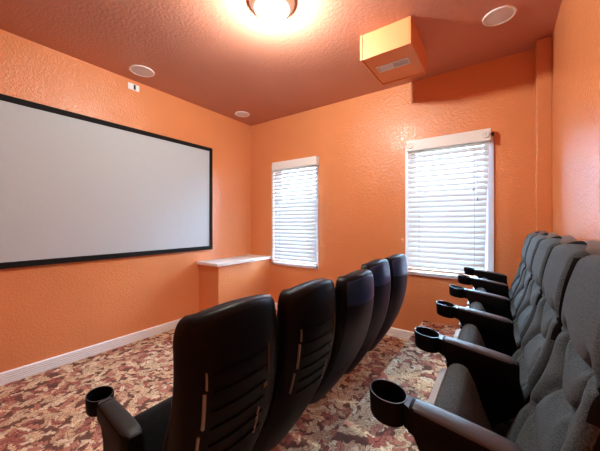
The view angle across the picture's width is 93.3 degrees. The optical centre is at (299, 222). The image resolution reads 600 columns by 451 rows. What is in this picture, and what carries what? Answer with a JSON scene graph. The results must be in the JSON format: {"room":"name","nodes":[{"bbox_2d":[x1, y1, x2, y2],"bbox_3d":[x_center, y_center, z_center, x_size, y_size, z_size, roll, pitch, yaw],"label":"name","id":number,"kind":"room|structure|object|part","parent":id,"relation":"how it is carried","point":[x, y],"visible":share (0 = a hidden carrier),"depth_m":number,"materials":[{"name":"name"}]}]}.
{"room":"home theater","nodes":[
{"label":"home theater","id":0,"kind":"room"},
{"bbox_2d":[0,29,250,372],"bbox_3d":[-2.298,-0.079,2.897,0.220,3.100,5.228,0,0,35],"label":"wall","id":1,"kind":"structure","parent":0,"point":[51,310],"depth_m":3.05,"materials":[{"name":"orange paint"}]},
{"bbox_2d":[0,318,181,385],"bbox_3d":[-2.494,1.319,2.415,0.016,0.104,3.775,0,0,35],"label":"baseboard","id":2,"kind":"structure","parent":1,"relation":"attached to","point":[12,375],"depth_m":2.82,"materials":[{"name":"white paint"}]},
{"bbox_2d":[0,94,212,268],"bbox_3d":[-2.023,-0.342,3.064,0.033,1.465,2.578,0,0,35],"label":"projection screen","id":3,"kind":"object","parent":1,"relation":"attached to","point":[75,187],"visible":1,"depth_m":2.89,"materials":[{"name":"white fabric"}]},
{"bbox_2d":[128,82,138,91],"bbox_3d":[-1.907,-1.549,3.248,0.015,0.071,0.124,0,0,35],"label":"wall plate","id":4,"kind":"object","parent":1,"relation":"attached to","point":[131,86],"visible":1,"depth_m":3.24,"materials":[{"name":"white paint"}]},
{"bbox_2d":[0,310,407,450],"bbox_3d":[-0.650,1.421,1.736,3.812,0.100,4.788,0,0,35],"label":"floor","id":5,"kind":"structure","parent":0,"point":[43,411],"depth_m":2.22,"materials":[{"name":"multicoloured carpet"}]},
{"bbox_2d":[85,294,277,450],"bbox_3d":[-0.456,0.829,1.164,0.647,1.082,0.532,0,0,35],"label":"seat","id":6,"kind":"object","parent":5,"relation":"on","point":[225,355],"visible":1,"depth_m":0.97,"materials":[{"name":"leather"}]},
{"bbox_3d":[-0.654,1.072,1.036,0.251,0.599,0.047,0,0,35],"label":"panel","id":7,"kind":"part","parent":6,"relation":"part of","materials":[{"name":"black plastic"}]},
{"bbox_3d":[-0.664,0.749,1.043,0.237,0.101,0.069,0,0,35],"label":"armrest","id":8,"kind":"part","parent":6,"relation":"part of","materials":[{"name":"black leather"}]},
{"bbox_2d":[134,396,171,450],"bbox_3d":[-0.494,0.955,1.237,0.200,0.368,0.400,0,0,35],"label":"seat cushion","id":9,"kind":"object","parent":6,"relation":"on","point":[153,421],"depth_m":1.14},
{"bbox_2d":[162,294,262,450],"bbox_3d":[-0.318,0.653,1.113,0.292,0.718,0.400,0,0,35],"label":"cushion","id":10,"kind":"object","parent":6,"relation":"on","point":[207,334],"depth_m":0.92,"materials":[{"name":"black leather"}]},
{"bbox_2d":[251,278,335,450],"bbox_3d":[-0.166,0.834,1.558,0.667,1.073,0.532,0,0,35],"label":"seat","id":11,"kind":"object","parent":5,"relation":"on","point":[306,312],"visible":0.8,"depth_m":1.33,"materials":[{"name":"leather"}]},
{"bbox_2d":[276,278,325,323],"bbox_3d":[-0.025,0.657,1.505,0.292,0.718,0.400,3,2,35],"label":"cushion","id":12,"kind":"object","parent":11,"relation":"on","point":[302,300],"depth_m":1.31,"materials":[{"name":"black leather"}]},
{"bbox_2d":[309,269,373,403],"bbox_3d":[0.127,0.842,1.950,0.694,1.058,0.532,0,0,35],"label":"seat","id":13,"kind":"object","parent":5,"relation":"on","point":[354,291],"visible":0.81,"depth_m":1.70,"materials":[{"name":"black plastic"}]},
{"bbox_2d":[343,269,363,276],"bbox_3d":[0.273,0.663,1.893,0.292,0.718,0.400,7,4,35],"label":"cushion","id":14,"kind":"object","parent":13,"relation":"on","point":[358,273],"depth_m":1.74,"materials":[{"name":"black leather"}]},
{"bbox_3d":[0.405,0.415,1.800,0.067,0.162,0.410,0,0,35],"label":"head panel","id":15,"kind":"part","parent":13,"relation":"part of","materials":[{"name":"black leather"}]},
{"bbox_2d":[344,259,390,373],"bbox_3d":[0.391,0.831,2.361,0.652,1.078,0.532,0,0,35],"label":"seat","id":16,"kind":"object","parent":5,"relation":"on","point":[380,268],"visible":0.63,"depth_m":2.16,"materials":[{"name":"black leather"}]},
{"bbox_3d":[0.649,0.393,2.226,0.080,0.159,0.410,2,1,35],"label":"head panel","id":17,"kind":"part","parent":16,"relation":"part of","materials":[{"name":"black leather"}]},
{"bbox_2d":[368,254,407,351],"bbox_3d":[0.690,0.834,2.781,0.662,1.076,0.586,0,0,35],"label":"seat","id":18,"kind":"object","parent":5,"relation":"on","point":[398,269],"visible":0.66,"depth_m":2.53,"materials":[{"name":"black leather"}]},
{"bbox_3d":[0.938,0.396,2.621,0.080,0.159,0.410,3,2,35],"label":"head panel","id":19,"kind":"part","parent":18,"relation":"part of","materials":[{"name":"black leather"}]},
{"bbox_2d":[322,321,459,450],"bbox_3d":[0.464,1.241,0.951,1.086,0.261,4.788,0,0,35],"label":"platform","id":20,"kind":"object","parent":5,"relation":"on","point":[416,370],"visible":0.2,"depth_m":1.79,"materials":[{"name":"multicoloured carpet"}]},
{"bbox_2d":[369,254,599,450],"bbox_3d":[0.562,0.589,0.765,0.636,1.044,0.510,0,0,35],"label":"seat","id":21,"kind":"object","parent":20,"relation":"on","point":[562,413],"visible":1,"depth_m":0.70,"materials":[{"name":"grey fabric"}]},
{"bbox_3d":[0.387,0.811,0.638,0.251,0.599,0.047,0,0,35],"label":"panel","id":22,"kind":"part","parent":21,"relation":"part of","materials":[{"name":"black plastic"}]},
{"bbox_2d":[435,363,492,431],"bbox_3d":[0.522,0.694,0.842,0.200,0.368,0.400,0,0,35],"label":"seat cushion","id":23,"kind":"object","parent":21,"relation":"on","point":[456,392],"depth_m":0.89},
{"bbox_3d":[0.377,0.501,0.645,0.237,0.101,0.069,0,0,35],"label":"armrest","id":24,"kind":"part","parent":21,"relation":"part of","materials":[{"name":"black leather"}]},
{"bbox_2d":[505,255,599,450],"bbox_3d":[0.696,0.424,0.719,0.293,0.681,0.412,0,0,35],"label":"cushion","id":25,"kind":"object","parent":21,"relation":"on","point":[562,413],"depth_m":0.71,"materials":[{"name":"grey fabric"}]},
{"bbox_2d":[458,231,546,301],"bbox_3d":[1.713,0.589,2.395,0.617,1.044,0.586,0,0,35],"label":"seat","id":26,"kind":"object","parent":20,"relation":"on","point":[492,282],"visible":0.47,"depth_m":2.30,"materials":[{"name":"grey fabric"}]},
{"bbox_3d":[1.504,0.501,2.243,0.237,0.101,0.069,0,0,35],"label":"armrest","id":27,"kind":"part","parent":26,"relation":"part of","materials":[{"name":"black leather"}]},
{"bbox_3d":[1.785,0.501,2.643,0.237,0.101,0.069,0,0,35],"label":"armrest","id":28,"kind":"part","parent":26,"relation":"part of","materials":[{"name":"black leather"}]},
{"bbox_3d":[1.514,0.811,2.236,0.251,0.599,0.047,0,0,35],"label":"panel","id":29,"kind":"part","parent":26,"relation":"part of","materials":[{"name":"black plastic"}]},
{"bbox_2d":[509,233,537,301],"bbox_3d":[1.823,0.424,2.318,0.293,0.681,0.412,0,0,35],"label":"cushion","id":30,"kind":"object","parent":26,"relation":"on","point":[522,266],"depth_m":2.28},
{"bbox_2d":[449,233,558,320],"bbox_3d":[1.407,0.589,1.964,0.636,1.044,0.510,0,0,35],"label":"seat","id":31,"kind":"object","parent":20,"relation":"on","point":[502,306],"visible":0.35,"depth_m":1.83,"materials":[{"name":"grey fabric"}]},
{"bbox_3d":[1.222,0.501,1.844,0.237,0.101,0.069,0,0,35],"label":"armrest","id":32,"kind":"part","parent":31,"relation":"part of","materials":[{"name":"black leather"}]},
{"bbox_3d":[1.232,0.811,1.837,0.251,0.599,0.047,0,0,35],"label":"panel","id":33,"kind":"part","parent":31,"relation":"part of","materials":[{"name":"black plastic"}]},
{"bbox_2d":[511,235,546,319],"bbox_3d":[1.541,0.424,1.918,0.293,0.681,0.412,0,0,35],"label":"cushion","id":34,"kind":"object","parent":31,"relation":"on","point":[520,293],"depth_m":1.87,"materials":[{"name":"grey fabric"}]},
{"bbox_2d":[436,235,575,356],"bbox_3d":[1.125,0.589,1.565,0.636,1.044,0.510,0,0,35],"label":"seat","id":35,"kind":"object","parent":20,"relation":"on","point":[500,334],"visible":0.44,"depth_m":1.42,"materials":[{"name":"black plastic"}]},
{"bbox_2d":[469,302,485,311],"bbox_3d":[1.085,0.694,1.641,0.200,0.368,0.400,0,0,35],"label":"seat cushion","id":36,"kind":"object","parent":35,"relation":"on","point":[475,305],"depth_m":1.74,"materials":[{"name":"grey fabric"}]},
{"bbox_3d":[0.940,0.501,1.444,0.237,0.101,0.069,0,0,35],"label":"armrest","id":37,"kind":"part","parent":35,"relation":"part of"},
{"bbox_3d":[0.950,0.811,1.437,0.251,0.599,0.047,0,0,35],"label":"panel","id":38,"kind":"part","parent":35,"relation":"part of","materials":[{"name":"black plastic"}]},
{"bbox_2d":[512,238,561,348],"bbox_3d":[1.259,0.424,1.518,0.293,0.681,0.412,0,0,35],"label":"cushion","id":39,"kind":"object","parent":35,"relation":"on","point":[525,314],"depth_m":1.47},
{"bbox_2d":[414,240,599,436],"bbox_3d":[0.844,0.589,1.165,0.636,1.044,0.510,0,0,35],"label":"seat","id":40,"kind":"object","parent":20,"relation":"on","point":[504,383],"visible":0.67,"depth_m":1.02,"materials":[{"name":"grey fabric"}]},
{"bbox_3d":[0.658,0.501,1.044,0.237,0.101,0.069,0,0,35],"label":"armrest","id":41,"kind":"part","parent":40,"relation":"part of","materials":[{"name":"black leather"}]},
{"bbox_2d":[458,324,508,436],"bbox_3d":[0.804,0.694,1.241,0.200,0.368,0.400,0,0,35],"label":"seat cushion","id":42,"kind":"object","parent":40,"relation":"on","point":[470,333],"depth_m":1.28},
{"bbox_3d":[0.668,0.811,1.037,0.251,0.599,0.047,0,0,35],"label":"panel","id":43,"kind":"part","parent":40,"relation":"part of","materials":[{"name":"black plastic"}]},
{"bbox_2d":[502,244,589,427],"bbox_3d":[0.978,0.424,1.119,0.293,0.681,0.412,0,0,35],"label":"cushion","id":44,"kind":"object","parent":40,"relation":"on","point":[533,356],"depth_m":1.04,"materials":[{"name":"grey fabric"}]},
{"bbox_2d":[197,254,270,311],"bbox_3d":[-0.950,0.957,4.234,0.444,0.829,1.050,0,0,35],"label":"wall","id":45,"kind":"structure","parent":0,"point":[222,280],"depth_m":3.95,"materials":[{"name":"orange paint"}]},
{"bbox_2d":[0,0,561,125],"bbox_3d":[-0.650,-1.679,1.736,4.252,0.100,5.228,0,0,35],"label":"ceiling","id":46,"kind":"structure","parent":0,"point":[218,56],"depth_m":2.54,"materials":[{"name":"paint"}]},
{"bbox_2d":[129,65,154,76],"bbox_3d":[-1.701,-1.623,3.049,0.244,0.010,0.244,0,0,35],"label":"ceiling speaker","id":47,"kind":"object","parent":46,"relation":"attached to","point":[139,70],"visible":1,"depth_m":3.04},
{"bbox_2d":[235,111,249,116],"bbox_3d":[-0.870,-1.623,4.265,0.220,0.010,0.220,0,0,35],"label":"ceiling speaker","id":48,"kind":"object","parent":46,"relation":"attached to","point":[239,113],"visible":1,"depth_m":4.26},
{"bbox_2d":[236,112,247,116],"bbox_3d":[-0.870,-1.623,4.265,0.185,0.008,0.185,0,0,35],"label":"grille","id":49,"kind":"object","parent":48,"relation":"attached to","point":[240,114],"depth_m":4.26,"materials":[{"name":"white plastic"}]},
{"bbox_2d":[249,0,294,21],"bbox_3d":[-0.208,-1.558,2.104,0.338,0.142,0.338,0,0,35],"label":"ceiling light","id":50,"kind":"object","parent":46,"relation":"attached to","point":[267,10],"visible":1,"depth_m":2.13,"materials":[{"name":"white glass"}]},
{"bbox_2d":[360,16,425,85],"bbox_3d":[0.860,-1.520,2.585,0.428,0.217,0.569,0,0,35],"label":"ceiling box","id":51,"kind":"object","parent":46,"relation":"hanging from","point":[394,52],"visible":1,"depth_m":2.44,"materials":[{"name":"orange paint"}]},
{"bbox_2d":[376,57,410,72],"bbox_3d":[0.841,-1.417,2.558,0.282,0.008,0.104,0,0,35],"label":"vent","id":52,"kind":"object","parent":51,"relation":"attached to","point":[403,61],"depth_m":2.55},
{"bbox_3d":[0.861,-1.429,2.586,0.392,0.014,0.524,0,0,35],"label":"panel","id":53,"kind":"part","parent":51,"relation":"part of","materials":[{"name":"orange paint"}]},
{"bbox_2d":[482,5,516,26],"bbox_3d":[1.571,-1.623,2.236,0.224,0.010,0.224,0,0,35],"label":"ceiling speaker","id":54,"kind":"object","parent":46,"relation":"attached to","point":[500,15],"visible":1,"depth_m":2.22},
{"bbox_2d":[485,8,513,24],"bbox_3d":[1.571,-1.623,2.236,0.188,0.008,0.188,0,0,35],"label":"grille","id":55,"kind":"object","parent":54,"relation":"attached to","point":[498,16],"depth_m":2.23,"materials":[{"name":"white metal"}]},
{"bbox_2d":[251,49,534,331],"bbox_3d":[0.792,-0.079,3.783,3.812,3.100,0.220,0,0,35],"label":"wall","id":56,"kind":"structure","parent":0,"point":[359,143],"depth_m":3.43,"materials":[{"name":"orange paint"}]},
{"bbox_2d":[272,165,318,268],"bbox_3d":[-0.045,-0.117,4.333,0.864,1.568,0.186,0,0,35],"label":"window","id":57,"kind":"structure","parent":56,"relation":"in","point":[273,262],"depth_m":4.31,"materials":[{"name":"white paint"}]},
{"bbox_2d":[272,156,318,264],"bbox_3d":[-0.079,-0.161,4.189,0.806,1.519,0.088,0,0,35],"label":"window blind","id":58,"kind":"object","parent":57,"relation":"attached to","point":[295,235],"visible":1,"depth_m":4.17,"materials":[{"name":"white paint"}]},
{"bbox_3d":[-0.086,0.588,4.194,0.772,0.022,0.048,0,0,35],"label":"rail","id":59,"kind":"part","parent":58,"relation":"part of","materials":[{"name":"white paint"}]},
{"bbox_2d":[275,302,413,339],"bbox_3d":[0.450,1.319,3.880,2.310,0.104,0.016,0,0,35],"label":"baseboard","id":60,"kind":"structure","parent":56,"relation":"attached to","point":[395,332],"depth_m":3.36,"materials":[{"name":"white paint"}]},
{"bbox_2d":[405,132,493,279],"bbox_3d":[1.636,-0.146,3.148,0.863,1.511,0.186,0,0,35],"label":"window","id":61,"kind":"structure","parent":56,"relation":"in","point":[489,248],"depth_m":2.85,"materials":[{"name":"white paint"}]},
{"bbox_2d":[407,128,490,274],"bbox_3d":[1.559,-0.192,3.026,0.803,1.461,0.101,0,0,35],"label":"window blind","id":62,"kind":"object","parent":61,"relation":"attached to","point":[447,230],"visible":0.93,"depth_m":3.01,"materials":[{"name":"white paint"}]},
{"bbox_3d":[1.543,0.527,3.046,0.737,0.022,0.048,0,0,35],"label":"rail","id":63,"kind":"part","parent":62,"relation":"part of","materials":[{"name":"white paint"}]},
{"bbox_3d":[1.777,-0.139,2.881,0.003,1.331,0.044,0,0,35],"label":"ladder cord","id":64,"kind":"part","parent":62,"relation":"part of","materials":[{"name":"white fabric"}]},
{"bbox_3d":[1.778,-0.534,2.839,0.007,0.581,0.004,0,0,35],"label":"lift cord","id":65,"kind":"part","parent":62,"relation":"part of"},
{"bbox_2d":[535,36,551,232],"bbox_3d":[2.201,-0.259,2.565,0.106,2.739,0.148,0,0,35],"label":"wall","id":66,"kind":"structure","parent":0,"point":[543,47],"depth_m":2.51,"materials":[{"name":"orange paint"}]},
{"bbox_2d":[552,0,599,241],"bbox_3d":[0.997,-0.079,0.575,0.220,3.100,5.228,0,0,35],"label":"wall","id":67,"kind":"structure","parent":0,"point":[576,33],"depth_m":1.69,"materials":[{"name":"orange paint"}]}
]}

